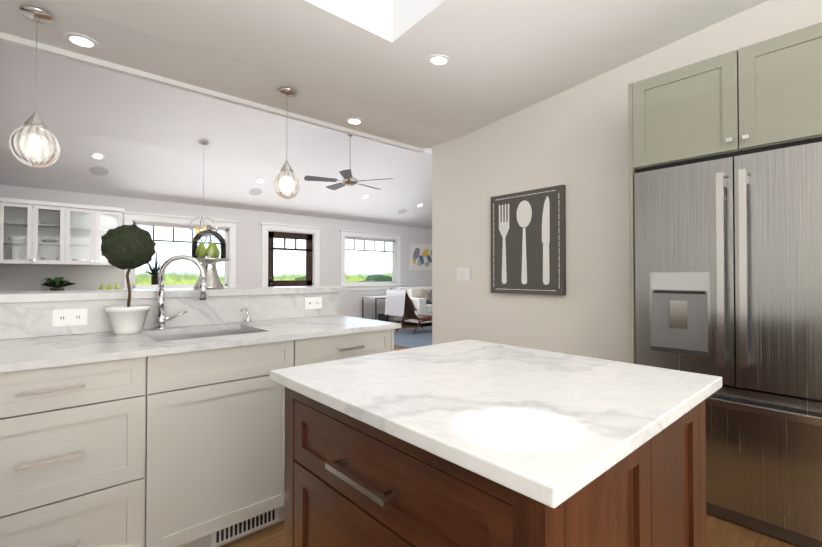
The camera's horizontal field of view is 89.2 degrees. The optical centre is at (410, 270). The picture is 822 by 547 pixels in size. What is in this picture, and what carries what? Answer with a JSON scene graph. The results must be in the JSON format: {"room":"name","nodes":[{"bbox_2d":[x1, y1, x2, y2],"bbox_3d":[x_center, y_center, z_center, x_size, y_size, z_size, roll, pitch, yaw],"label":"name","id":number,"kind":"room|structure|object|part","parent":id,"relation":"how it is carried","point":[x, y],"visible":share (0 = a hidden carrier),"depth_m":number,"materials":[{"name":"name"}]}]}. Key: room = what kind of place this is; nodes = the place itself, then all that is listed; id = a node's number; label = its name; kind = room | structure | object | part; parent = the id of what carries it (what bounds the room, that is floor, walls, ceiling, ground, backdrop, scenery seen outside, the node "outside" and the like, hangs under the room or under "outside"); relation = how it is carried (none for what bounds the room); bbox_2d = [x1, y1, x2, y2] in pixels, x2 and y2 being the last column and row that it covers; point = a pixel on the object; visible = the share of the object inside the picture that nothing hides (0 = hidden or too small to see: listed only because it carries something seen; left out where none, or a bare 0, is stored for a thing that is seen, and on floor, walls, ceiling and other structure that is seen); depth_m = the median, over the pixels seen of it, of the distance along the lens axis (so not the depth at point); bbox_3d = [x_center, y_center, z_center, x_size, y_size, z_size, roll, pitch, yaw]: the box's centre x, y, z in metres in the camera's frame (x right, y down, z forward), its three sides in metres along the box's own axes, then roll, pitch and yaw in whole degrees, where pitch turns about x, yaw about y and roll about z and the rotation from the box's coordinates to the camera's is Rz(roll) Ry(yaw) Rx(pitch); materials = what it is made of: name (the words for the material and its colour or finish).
{"room":"kitchen","nodes":[
{"label":"kitchen","id":0,"kind":"room"},
{"bbox_2d":[0,184,431,322],"bbox_3d":[-2.086,-0.083,8.627,9.600,2.700,0.150,1,-1,-42],"label":"wall","id":1,"kind":"structure","parent":0,"point":[21,277],"depth_m":7.65,"materials":[{"name":"paint"}]},
{"bbox_2d":[0,197,71,264],"bbox_3d":[-5.069,-0.499,5.625,0.704,0.836,0.348,1,-1,-42],"label":"upper cabinet","id":2,"kind":"object","parent":1,"relation":"attached to","point":[43,232],"depth_m":5.61,"materials":[{"name":"white paint"}]},
{"bbox_2d":[72,204,123,264],"bbox_3d":[-4.622,-0.494,6.026,0.705,0.836,0.348,1,-1,-42],"label":"upper cabinet","id":3,"kind":"object","parent":1,"relation":"attached to","point":[89,222],"depth_m":6.03,"materials":[{"name":"white paint"}]},
{"bbox_2d":[133,222,227,287],"bbox_3d":[-3.860,-0.236,7.049,1.440,1.030,0.040,1,-1,-42],"label":"window","id":4,"kind":"structure","parent":1,"relation":"in","point":[171,241],"depth_m":6.97,"materials":[{"name":"white"}]},
{"bbox_2d":[123,211,237,288],"bbox_3d":[-3.838,-0.240,7.024,1.740,1.318,0.205,1,-1,-42],"label":"trim","id":5,"kind":"structure","parent":1,"relation":"attached to","point":[130,218],"depth_m":7.02,"materials":[{"name":"white wood"}]},
{"bbox_2d":[268,231,311,286],"bbox_3d":[-2.399,0.256,8.306,0.962,2.005,0.095,1,-1,-42],"label":"entry door","id":6,"kind":"structure","parent":1,"relation":"in","point":[272,236],"depth_m":8.30,"materials":[{"name":"brown wood"}]},
{"bbox_2d":[260,222,321,286],"bbox_3d":[-2.401,0.184,8.308,1.282,2.158,0.200,1,-1,-42],"label":"door frame","id":7,"kind":"structure","parent":1,"relation":"attached to","point":[287,228],"depth_m":8.27,"materials":[{"name":"white wood"}]},
{"bbox_2d":[345,237,394,283],"bbox_3d":[-0.953,-0.206,9.649,1.450,1.030,0.040,1,-1,-42],"label":"window","id":8,"kind":"structure","parent":1,"relation":"in","point":[393,259],"depth_m":9.75,"materials":[{"name":"glass"},{"name":"white painted wood"}]},
{"bbox_2d":[339,229,401,289],"bbox_3d":[-0.931,-0.211,9.624,1.750,1.318,0.205,1,-1,-42],"label":"trim","id":9,"kind":"structure","parent":1,"relation":"attached to","point":[396,238],"depth_m":9.51,"materials":[{"name":"white wood"}]},
{"bbox_2d":[409,243,431,270],"bbox_3d":[0.325,-0.330,10.659,0.940,0.680,0.036,1,-1,-42],"label":"art","id":10,"kind":"object","parent":1,"relation":"attached to","point":[420,257],"visible":0.92,"depth_m":10.56,"materials":[{"name":"multicoloured paper"}]},
{"bbox_2d":[0,41,431,228],"bbox_3d":[-0.429,-1.588,6.792,9.600,1.052,5.120,1,-1,-42],"label":"ceiling","id":11,"kind":"structure","parent":0,"point":[144,137],"depth_m":5.85,"materials":[{"name":"paint"}]},
{"bbox_2d":[91,152,104,159],"bbox_3d":[-4.134,-1.507,5.502,0.140,0.063,0.149,-1,-1,39],"label":"recessed light","id":12,"kind":"object","parent":11,"relation":"in","point":[99,156],"depth_m":5.50,"materials":[{"name":"white paint"}]},
{"bbox_2d":[89,166,108,175],"bbox_3d":[-4.317,-1.372,5.765,0.204,0.089,0.218,-1,-1,39],"label":"ceiling speaker","id":13,"kind":"object","parent":11,"relation":"attached to","point":[98,170],"depth_m":5.76,"materials":[{"name":"grey plastic"}]},
{"bbox_2d":[188,142,217,243],"bbox_3d":[-2.876,-1.051,5.778,0.376,1.431,0.376,1,-1,-42],"label":"orb chandelier","id":14,"kind":"object","parent":11,"relation":"hanging from","point":[197,230],"visible":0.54,"depth_m":5.77,"materials":[{"name":"silver metal"}]},
{"bbox_2d":[249,188,261,194],"bbox_3d":[-2.692,-1.356,7.219,0.204,0.089,0.218,-1,-1,39],"label":"ceiling speaker","id":15,"kind":"object","parent":11,"relation":"attached to","point":[256,191],"depth_m":7.21,"materials":[{"name":"grey plastic"}]},
{"bbox_2d":[255,178,264,182],"bbox_3d":[-2.516,-1.491,6.949,0.140,0.063,0.149,-1,-1,39],"label":"recessed light","id":16,"kind":"object","parent":11,"relation":"in","point":[260,180],"depth_m":6.93,"materials":[{"name":"white paint"}]},
{"bbox_2d":[304,134,392,189],"bbox_3d":[-0.947,-1.706,6.401,1.313,0.825,1.292,1,-1,-42],"label":"ceiling fan","id":17,"kind":"object","parent":11,"relation":"hanging from","point":[348,179],"visible":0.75,"depth_m":6.26,"materials":[{"name":"silver metal"}]},
{"bbox_2d":[398,209,406,213],"bbox_3d":[-0.195,-1.330,9.452,0.204,0.089,0.218,-1,-1,39],"label":"ceiling speaker","id":18,"kind":"object","parent":11,"relation":"attached to","point":[402,211],"depth_m":9.45,"materials":[{"name":"grey plastic"}]},
{"bbox_2d":[0,0,459,148],"bbox_3d":[-1.195,-1.395,2.696,4.000,0.310,0.500,1,-1,-42],"label":"header beam","id":19,"kind":"structure","parent":0,"point":[126,46],"depth_m":2.58,"materials":[{"name":"white paint"}]},
{"bbox_2d":[9,5,59,167],"bbox_3d":[-1.813,-0.873,2.016,0.184,0.749,0.184,1,-1,-42],"label":"pendant light","id":20,"kind":"object","parent":19,"relation":"hanging from","point":[34,125],"visible":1,"depth_m":1.99,"materials":[{"name":"clear glass"}]},
{"bbox_2d":[64,33,98,48],"bbox_3d":[-1.786,-1.241,2.260,0.148,0.008,0.148,-1,-1,39],"label":"recessed light","id":21,"kind":"object","parent":19,"relation":"in","point":[81,40],"depth_m":2.25,"materials":[{"name":"white paint"}]},
{"bbox_2d":[0,32,423,152],"bbox_3d":[-1.204,-1.260,3.079,3.500,0.112,0.085,1,-1,-42],"label":"crown molding","id":22,"kind":"structure","parent":19,"relation":"attached to","point":[50,50],"depth_m":2.75,"materials":[{"name":"white wood"}]},
{"bbox_2d":[273,87,299,198],"bbox_3d":[-0.856,-0.864,2.873,0.184,0.749,0.184,1,-1,-42],"label":"pendant light","id":23,"kind":"object","parent":19,"relation":"hanging from","point":[286,170],"visible":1,"depth_m":2.83,"materials":[{"name":"clear glass"}]},
{"bbox_2d":[345,118,363,124],"bbox_3d":[-0.467,-1.228,3.440,0.148,0.008,0.148,-1,-1,39],"label":"recessed light","id":24,"kind":"object","parent":19,"relation":"in","point":[353,121],"depth_m":3.43,"materials":[{"name":"white paint"}]},
{"bbox_2d":[49,0,766,136],"bbox_3d":[0.858,-1.692,0.779,4.500,0.860,5.100,1,-1,-42],"label":"ceiling","id":25,"kind":"structure","parent":0,"point":[509,57],"depth_m":2.40,"materials":[{"name":"paint"}]},
{"bbox_2d":[427,54,450,65],"bbox_3d":[0.173,-1.305,2.591,0.148,0.020,0.148,-1,-1,39],"label":"recessed light","id":26,"kind":"object","parent":25,"relation":"in","point":[438,59],"depth_m":2.57,"materials":[{"name":"white paint"}]},
{"bbox_2d":[219,322,800,546],"bbox_3d":[1.145,1.252,4.625,10.100,0.060,10.500,1,-1,-42],"label":"floor","id":27,"kind":"structure","parent":0,"point":[720,532],"depth_m":1.86,"materials":[{"name":"brown wood"}]},
{"bbox_2d":[0,292,393,546],"bbox_3d":[-0.045,0.651,0.548,2.402,1.050,4.400,1,-1,-42],"label":"base cabinet","id":28,"kind":"object","parent":27,"relation":"on","point":[184,449],"visible":0.71,"depth_m":1.62,"materials":[{"name":"white painted wood"},{"name":"marble"}]},
{"bbox_2d":[52,308,87,326],"bbox_3d":[-1.559,0.216,1.907,0.124,0.076,0.008,1,-1,-42],"label":"electrical outlet","id":29,"kind":"object","parent":28,"relation":"attached to","point":[66,317],"visible":1,"depth_m":1.90,"materials":[{"name":"white paint"}]},
{"bbox_2d":[0,286,345,302],"bbox_3d":[-1.491,0.125,2.207,2.450,0.038,0.388,1,-1,-42],"label":"cap","id":30,"kind":"object","parent":28,"relation":"on","point":[45,296],"visible":0.96,"depth_m":2.12,"materials":[{"name":"stone"}]},
{"bbox_2d":[191,225,229,288],"bbox_3d":[-1.200,-0.080,2.476,0.224,0.377,0.224,1,-1,-42],"label":"stand","id":31,"kind":"object","parent":30,"relation":"on","point":[200,252],"visible":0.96,"depth_m":2.44,"materials":[{"name":"silver glass"}]},
{"bbox_2d":[0,315,400,372],"bbox_3d":[-1.177,0.308,1.817,2.402,0.026,0.690,1,-1,-42],"label":"countertop","id":32,"kind":"structure","parent":28,"relation":"on","point":[19,354],"depth_m":1.74,"materials":[{"name":"stone"}]},
{"bbox_2d":[101,224,155,334],"bbox_3d":[-1.327,0.039,1.958,0.220,0.512,0.225,1,-1,-42],"label":"topiary","id":33,"kind":"object","parent":32,"relation":"on","point":[128,247],"visible":1,"depth_m":1.90,"materials":[{"name":"green plant"}]},
{"bbox_2d":[154,255,206,329],"bbox_3d":[-1.172,0.109,2.125,0.239,0.376,0.060,0,-1,-20],"label":"faucet","id":34,"kind":"object","parent":32,"relation":"on","point":[161,318],"visible":0.98,"depth_m":2.10,"materials":[{"name":"silver metal"}]},
{"bbox_2d":[240,308,250,322],"bbox_3d":[-0.937,0.255,2.357,0.077,0.090,0.077,1,-1,-42],"label":"soap dispenser","id":35,"kind":"object","parent":32,"relation":"on","point":[247,318],"visible":1,"depth_m":2.38,"materials":[{"name":"silver metal"}]},
{"bbox_2d":[305,297,321,308],"bbox_3d":[-0.638,0.215,2.730,0.124,0.076,0.008,1,-1,-42],"label":"electrical outlet","id":36,"kind":"object","parent":28,"relation":"attached to","point":[313,302],"visible":1,"depth_m":2.73,"materials":[{"name":"white paint"}]},
{"bbox_2d":[362,295,403,326],"bbox_3d":[-0.614,0.925,9.295,0.800,0.700,0.500,1,-1,-42],"label":"side table","id":37,"kind":"object","parent":27,"relation":"on","point":[383,297],"visible":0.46,"depth_m":9.07,"materials":[{"name":"stone"}]},
{"bbox_2d":[377,314,388,321],"bbox_3d":[-0.614,1.064,9.293,0.280,0.160,0.273,1,-1,-42],"label":"basket","id":38,"kind":"object","parent":37,"relation":"on","point":[382,317],"visible":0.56,"depth_m":9.19,"materials":[{"name":"grey"}]},
{"bbox_2d":[394,326,431,347],"bbox_3d":[0.792,1.259,8.469,3.700,0.012,1.900,1,-1,-42],"label":"living room rug","id":39,"kind":"object","parent":27,"relation":"on","point":[408,338],"visible":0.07,"depth_m":7.71,"materials":[{"name":"blue fabric"}]},
{"bbox_2d":[385,289,431,333],"bbox_3d":[0.042,0.809,8.407,1.030,0.868,0.580,1,-1,-42],"label":"lounge chair","id":40,"kind":"object","parent":39,"relation":"on","point":[400,303],"visible":0.92,"depth_m":8.12,"materials":[{"name":"white fabric"}]},
{"bbox_2d":[394,286,431,326],"bbox_3d":[0.700,0.847,10.366,2.214,0.880,0.944,1,-1,-42],"label":"sofa","id":41,"kind":"object","parent":27,"relation":"on","point":[422,306],"visible":0.21,"depth_m":9.53,"materials":[{"name":"white fabric"}]},
{"bbox_2d":[417,289,431,303],"bbox_3d":[0.403,0.628,10.028,0.690,0.380,0.140,0,-1,-36],"label":"pillows","id":42,"kind":"object","parent":41,"relation":"on","point":[424,293],"visible":0.67,"depth_m":9.93,"materials":[{"name":"beige fabric"}]},
{"bbox_2d":[284,387,706,546],"bbox_3d":[0.188,0.740,1.078,0.814,0.883,0.780,1,-1,-42],"label":"kitchen island","id":43,"kind":"object","parent":27,"relation":"on","point":[349,481],"visible":0.62,"depth_m":0.81,"materials":[{"name":"brown wood"}]},
{"bbox_2d":[270,339,721,507],"bbox_3d":[0.204,0.285,1.097,0.830,0.027,0.840,1,-1,-42],"label":"island countertop","id":44,"kind":"structure","parent":43,"relation":"on","point":[552,429],"depth_m":0.85,"materials":[{"name":"stone"}]},
{"bbox_2d":[628,22,821,363],"bbox_3d":[2.101,0.080,1.911,0.901,2.222,1.760,1,-1,-42],"label":"cabinet","id":45,"kind":"object","parent":27,"relation":"on","point":[765,95],"visible":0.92,"depth_m":1.97,"materials":[{"name":"grey wood"}]},
{"bbox_2d":[634,142,821,546],"bbox_3d":[1.778,0.331,2.154,0.824,1.725,0.907,1,-1,-42],"label":"fridge","id":46,"kind":"object","parent":27,"relation":"on","point":[728,270],"visible":0.83,"depth_m":1.89,"materials":[{"name":"silver metal"}]},
{"bbox_3d":[-4.324,0.794,6.109,2.480,0.890,0.597,1,-1,-42],"label":"buffet","id":47,"kind":"object","parent":27,"relation":"on","visible":0},
{"bbox_3d":[-4.311,0.329,6.107,2.510,0.040,0.627,1,-1,-42],"label":"buffet","id":48,"kind":"object","parent":47,"relation":"on","visible":0},
{"bbox_2d":[40,277,75,290],"bbox_3d":[-4.811,0.199,5.687,0.381,0.207,0.438,1,-1,-42],"label":"plant","id":49,"kind":"object","parent":48,"relation":"on","point":[57,283],"visible":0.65,"depth_m":5.65,"materials":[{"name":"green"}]},
{"bbox_2d":[99,283,119,289],"bbox_3d":[-4.372,0.244,6.048,0.403,0.125,0.232,1,-1,-42],"label":"pears","id":50,"kind":"object","parent":48,"relation":"on","point":[102,287],"visible":0.54,"depth_m":6.03,"materials":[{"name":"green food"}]},
{"bbox_2d":[432,0,821,362],"bbox_3d":[2.206,-0.456,2.226,0.542,3.300,5.480,1,-1,-42],"label":"wall","id":51,"kind":"structure","parent":0,"point":[575,140],"depth_m":3.12,"materials":[{"name":"paint"}]},
{"bbox_2d":[457,268,470,280],"bbox_3d":[0.478,0.036,3.800,0.010,0.117,0.160,1,-1,-42],"label":"switch plate","id":52,"kind":"object","parent":51,"relation":"attached to","point":[463,274],"visible":1,"depth_m":3.79,"materials":[{"name":"white paint"}]},
{"bbox_3d":[0.907,-0.218,3.300,0.040,0.810,0.655,1,-1,-42],"label":"cutlery art","id":53,"kind":"part","parent":51,"relation":"part of"},
{"label":"outside","id":54,"kind":"structure","parent":0,"visible":0},
{"bbox_2d":[135,225,391,284],"bbox_3d":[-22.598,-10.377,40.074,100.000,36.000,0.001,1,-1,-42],"label":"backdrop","id":55,"kind":"structure","parent":54,"point":[287,261],"depth_m":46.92,"materials":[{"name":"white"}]},
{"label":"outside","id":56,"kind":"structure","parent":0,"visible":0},
{"bbox_2d":[139,243,179,284],"bbox_3d":[-5.901,0.463,9.578,1.511,2.431,1.700,1,-1,-42],"label":"yucca","id":57,"kind":"object","parent":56,"point":[154,277],"depth_m":9.55,"materials":[{"name":"green plant"}]},
{"bbox_2d":[295,275,391,281],"bbox_3d":[-5.742,1.166,11.811,14.038,2.090,3.632,1,-1,-42],"label":"shrubs","id":58,"kind":"object","parent":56,"point":[376,278],"depth_m":15.38,"materials":[{"name":"green plant"}]}
]}

